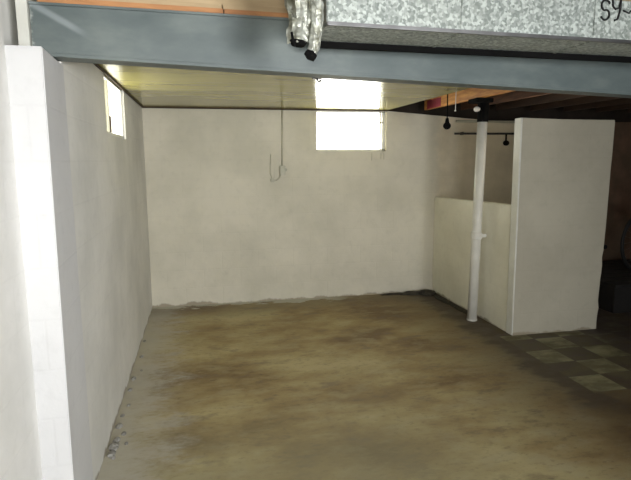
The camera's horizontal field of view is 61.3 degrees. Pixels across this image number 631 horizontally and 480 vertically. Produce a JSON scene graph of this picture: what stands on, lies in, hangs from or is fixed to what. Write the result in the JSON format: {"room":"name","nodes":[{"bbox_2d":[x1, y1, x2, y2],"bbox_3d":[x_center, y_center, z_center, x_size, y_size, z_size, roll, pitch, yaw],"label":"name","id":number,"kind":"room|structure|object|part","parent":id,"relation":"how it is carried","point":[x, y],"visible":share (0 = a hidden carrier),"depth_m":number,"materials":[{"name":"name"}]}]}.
{"room":"basement","nodes":[
{"label":"basement","id":0,"kind":"room"},
{"bbox_2d":[0,0,42,479],"bbox_3d":[-0.776,0.380,-0.147,0.295,2.500,5.130,-2,9,-12],"label":"wall","id":1,"kind":"structure","parent":0,"point":[20,454],"depth_m":1.86,"materials":[{"name":"white paint"}]},
{"bbox_2d":[15,0,36,45],"bbox_3d":[-1.149,-0.933,2.119,0.040,0.416,0.150,-2,9,-12],"label":"trim","id":2,"kind":"structure","parent":1,"relation":"attached to","point":[22,6],"depth_m":2.06,"materials":[{"name":"white paint"}]},
{"bbox_2d":[5,45,92,479],"bbox_3d":[-1.138,0.278,2.204,0.266,2.003,0.400,-2,9,-12],"label":"pillar","id":3,"kind":"structure","parent":1,"relation":"attached to","point":[36,86],"depth_m":2.04,"materials":[{"name":"white paint"}]},
{"bbox_2d":[28,1,630,97],"bbox_3d":[2.340,-0.956,3.164,7.241,0.420,0.114,-3,9,-17],"label":"ceiling beam","id":4,"kind":"structure","parent":3,"relation":"on","point":[80,33],"depth_m":2.34,"materials":[{"name":"metal"}]},
{"bbox_2d":[37,0,222,13],"bbox_3d":[-0.750,-0.966,2.220,0.730,0.027,0.096,-3,9,-17],"label":"plate","id":5,"kind":"object","parent":4,"relation":"on","point":[84,2],"visible":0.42,"depth_m":2.18,"materials":[{"name":"brown wood"}]},
{"bbox_2d":[101,0,221,8],"bbox_3d":[-0.756,-0.990,2.228,0.723,0.029,0.070,-3,9,-17],"label":"plate","id":6,"kind":"object","parent":5,"relation":"on","point":[162,2],"visible":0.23,"depth_m":2.24,"materials":[{"name":"beige wood"}]},
{"bbox_2d":[224,9,287,17],"bbox_3d":[2.663,-1.163,3.228,6.404,0.071,0.100,-3,9,-17],"label":"plate","id":7,"kind":"object","parent":4,"relation":"on","point":[226,11],"visible":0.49,"depth_m":2.31,"materials":[{"name":"brown wood"}]},
{"bbox_2d":[222,4,287,13],"bbox_3d":[2.658,-1.188,3.234,6.407,0.075,0.080,-3,9,-17],"label":"plate","id":8,"kind":"object","parent":7,"relation":"on","point":[225,6],"visible":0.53,"depth_m":2.33,"materials":[{"name":"brown wood"}]},
{"bbox_2d":[166,0,630,7],"bbox_3d":[2.308,-1.278,3.130,7.127,0.251,0.050,-3,9,-17],"label":"ceiling","id":9,"kind":"structure","parent":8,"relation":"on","point":[264,3],"depth_m":2.34,"materials":[{"name":"brown wood"}]},
{"bbox_2d":[62,62,151,479],"bbox_3d":[-1.627,-0.239,3.979,0.381,2.500,3.387,-2,9,-12],"label":"wall","id":10,"kind":"structure","parent":0,"point":[108,176],"depth_m":3.18,"materials":[{"name":"white paint"}]},
{"bbox_2d":[94,64,142,138],"bbox_3d":[-1.475,-0.953,3.952,0.067,0.388,3.297,-2,9,-12],"label":"window","id":11,"kind":"structure","parent":10,"relation":"in","point":[107,82],"depth_m":3.87,"materials":[{"name":"white paint"}]},
{"bbox_2d":[98,64,468,109],"bbox_3d":[-0.142,-1.201,4.203,2.684,0.012,3.297,-2,9,-12],"label":"ceiling","id":12,"kind":"structure","parent":0,"point":[150,86],"depth_m":4.32,"materials":[{"name":"beige paint"}]},
{"bbox_2d":[97,293,630,479],"bbox_3d":[2.396,1.271,2.555,7.550,0.100,8.767,-2,9,-12],"label":"floor","id":13,"kind":"structure","parent":0,"point":[376,386],"depth_m":3.61,"materials":[{"name":"concrete"}]},
{"bbox_2d":[107,450,115,457],"bbox_3d":[-1.124,1.174,2.931,0.048,0.013,0.084,-2,9,-12],"label":"crumb","id":14,"kind":"object","parent":13,"relation":"on","point":[111,453],"visible":1,"depth_m":2.92,"materials":[{"name":"grey stone"}]},
{"bbox_2d":[108,442,118,450],"bbox_3d":[-1.142,1.160,3.010,0.058,0.018,0.100,-2,9,-12],"label":"crumb","id":15,"kind":"object","parent":13,"relation":"on","point":[114,445],"visible":1,"depth_m":3.00,"materials":[{"name":"grey stone"}]},
{"bbox_2d":[112,436,120,441],"bbox_3d":[-1.150,1.153,3.078,0.044,0.012,0.073,-2,9,-12],"label":"crumb","id":16,"kind":"object","parent":13,"relation":"on","point":[116,439],"visible":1,"depth_m":3.07,"materials":[{"name":"grey stone"}]},
{"bbox_2d":[116,423,122,428],"bbox_3d":[-1.196,1.128,3.239,0.043,0.012,0.072,-2,9,-12],"label":"crumb","id":17,"kind":"object","parent":13,"relation":"on","point":[119,425],"visible":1,"depth_m":3.23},
{"bbox_2d":[380,289,466,313],"bbox_3d":[1.202,0.690,5.920,0.695,0.053,1.073,-2,9,-12],"label":"heap","id":18,"kind":"object","parent":13,"relation":"on","point":[426,292],"visible":0.94,"depth_m":6.30,"materials":[{"name":"grey soil"}]},
{"bbox_2d":[466,98,492,320],"bbox_3d":[1.574,-0.266,5.187,0.194,2.160,0.170,-2,9,-12],"label":"support pole","id":19,"kind":"object","parent":13,"relation":"on","point":[482,110],"visible":1,"depth_m":5.14,"materials":[{"name":"white metal"}]},
{"bbox_2d":[424,88,512,109],"bbox_3d":[1.604,-1.457,4.704,0.048,0.336,3.047,-2,9,-12],"label":"joist","id":20,"kind":"object","parent":19,"relation":"on","point":[461,96],"visible":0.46,"depth_m":5.33,"materials":[{"name":"red paint"}]},
{"bbox_3d":[1.560,-1.314,5.027,0.170,0.040,0.170,-2,9,-12],"label":"cap plate","id":21,"kind":"part","parent":19,"relation":"part of","materials":[{"name":"black metal"}]},
{"bbox_2d":[506,118,614,335],"bbox_3d":[2.228,-0.111,4.854,0.964,1.947,0.115,-2,9,-12],"label":"partition panel","id":22,"kind":"object","parent":13,"relation":"on","point":[562,167],"visible":1,"depth_m":4.80,"materials":[{"name":"white paint"}]},
{"bbox_2d":[598,260,630,312],"bbox_3d":[4.100,0.489,6.331,2.300,0.300,1.180,-2,9,-12],"label":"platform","id":23,"kind":"object","parent":13,"relation":"on","point":[614,296],"visible":0.4,"depth_m":5.64,"materials":[{"name":"black"}]},
{"bbox_2d":[620,218,630,270],"bbox_3d":[4.172,-0.123,6.133,1.715,0.946,0.574,-2,9,-12],"label":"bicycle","id":24,"kind":"object","parent":23,"relation":"on","point":[628,224],"visible":1,"depth_m":5.86,"materials":[{"name":"metal"}]},
{"bbox_2d":[142,108,630,307],"bbox_3d":[1.497,-0.457,6.505,7.550,2.145,0.250,-2,9,-12],"label":"wall","id":25,"kind":"structure","parent":0,"point":[337,223],"depth_m":6.05,"materials":[{"name":"white paint"}]},
{"bbox_2d":[143,106,387,111],"bbox_3d":[-0.486,-1.426,5.778,2.659,0.008,0.018,-2,9,-12],"label":"trim","id":26,"kind":"structure","parent":25,"relation":"attached to","point":[143,106],"depth_m":5.75,"materials":[{"name":"brown wood"}]},
{"bbox_2d":[270,110,286,181],"bbox_3d":[-0.412,-1.030,5.851,0.192,0.781,0.045,-2,9,-12],"label":"electrical cable","id":27,"kind":"object","parent":25,"relation":"attached to","point":[282,170],"visible":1,"depth_m":5.88,"materials":[{"name":"paint"}]},
{"bbox_2d":[316,111,384,150],"bbox_3d":[0.395,-1.242,6.086,0.826,0.443,0.070,-2,9,-12],"label":"window","id":28,"kind":"structure","parent":25,"relation":"in","point":[381,114],"depth_m":6.12,"materials":[{"name":"white paint"}]},
{"bbox_2d":[454,120,514,145],"bbox_3d":[2.594,-1.292,6.444,1.970,0.297,0.083,-2,9,-12],"label":"pipe","id":29,"kind":"object","parent":25,"relation":"attached to","point":[505,142],"visible":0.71,"depth_m":6.32,"materials":[{"name":"metal"}]},
{"bbox_2d":[355,101,630,124],"bbox_3d":[1.488,-1.623,6.343,7.550,0.500,0.280,-2,9,-12],"label":"trim","id":30,"kind":"structure","parent":25,"relation":"attached to","point":[621,115],"depth_m":6.69,"materials":[{"name":"brown wood"}]},
{"bbox_2d":[432,197,510,331],"bbox_3d":[1.642,0.155,5.663,0.100,1.185,1.617,-2,9,-12],"label":"wall","id":31,"kind":"structure","parent":0,"point":[452,216],"depth_m":5.56,"materials":[{"name":"white paint"}]},
{"bbox_3d":[2.502,-1.255,2.096,7.750,0.030,8.967,-2,9,-12],"label":"trim","id":32,"kind":"structure","parent":0,"visible":0},
{"bbox_2d":[443,94,450,129],"bbox_3d":[1.226,-1.343,4.925,0.072,0.629,0.072,-2,9,-12],"label":"holder","id":33,"kind":"object","parent":32,"relation":"hanging from","point":[446,125],"visible":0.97,"depth_m":4.94,"materials":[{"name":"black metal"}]},
{"bbox_2d":[320,0,630,62],"bbox_3d":[2.879,-1.127,2.810,5.942,0.429,0.303,-3,9,-14],"label":"air duct","id":34,"kind":"object","parent":32,"relation":"hanging from","point":[581,30],"visible":0.87,"depth_m":2.18,"materials":[{"name":"silver metal"}]},
{"bbox_2d":[284,0,323,60],"bbox_3d":[-0.049,-0.931,1.952,0.139,0.551,0.175,-2,9,-12],"label":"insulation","id":35,"kind":"object","parent":34,"relation":"hanging from","point":[303,15],"visible":1,"depth_m":1.92,"materials":[{"name":"silver metal"}]},
{"bbox_2d":[460,91,550,109],"bbox_3d":[2.053,-1.478,4.798,0.045,0.328,3.047,-2,9,-12],"label":"joist","id":36,"kind":"object","parent":32,"relation":"attached to","point":[515,95],"visible":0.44,"depth_m":5.32,"materials":[{"name":"brown wood"}]},
{"bbox_2d":[496,93,588,110],"bbox_3d":[2.498,-1.498,4.918,0.045,0.328,2.997,-2,9,-12],"label":"joist","id":37,"kind":"object","parent":32,"relation":"attached to","point":[552,97],"visible":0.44,"depth_m":5.62,"materials":[{"name":"brown wood"}]},
{"bbox_2d":[530,96,619,110],"bbox_3d":[2.947,-1.515,5.013,0.045,0.328,2.997,-2,9,-12],"label":"joist","id":38,"kind":"object","parent":32,"relation":"attached to","point":[587,99],"visible":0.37,"depth_m":5.77,"materials":[{"name":"brown wood"}]},
{"bbox_2d":[563,98,630,111],"bbox_3d":[3.397,-1.531,5.108,0.045,0.328,2.997,-2,9,-12],"label":"joist","id":39,"kind":"object","parent":32,"relation":"attached to","point":[620,101],"visible":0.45,"depth_m":5.99,"materials":[{"name":"brown wood"}]}
]}

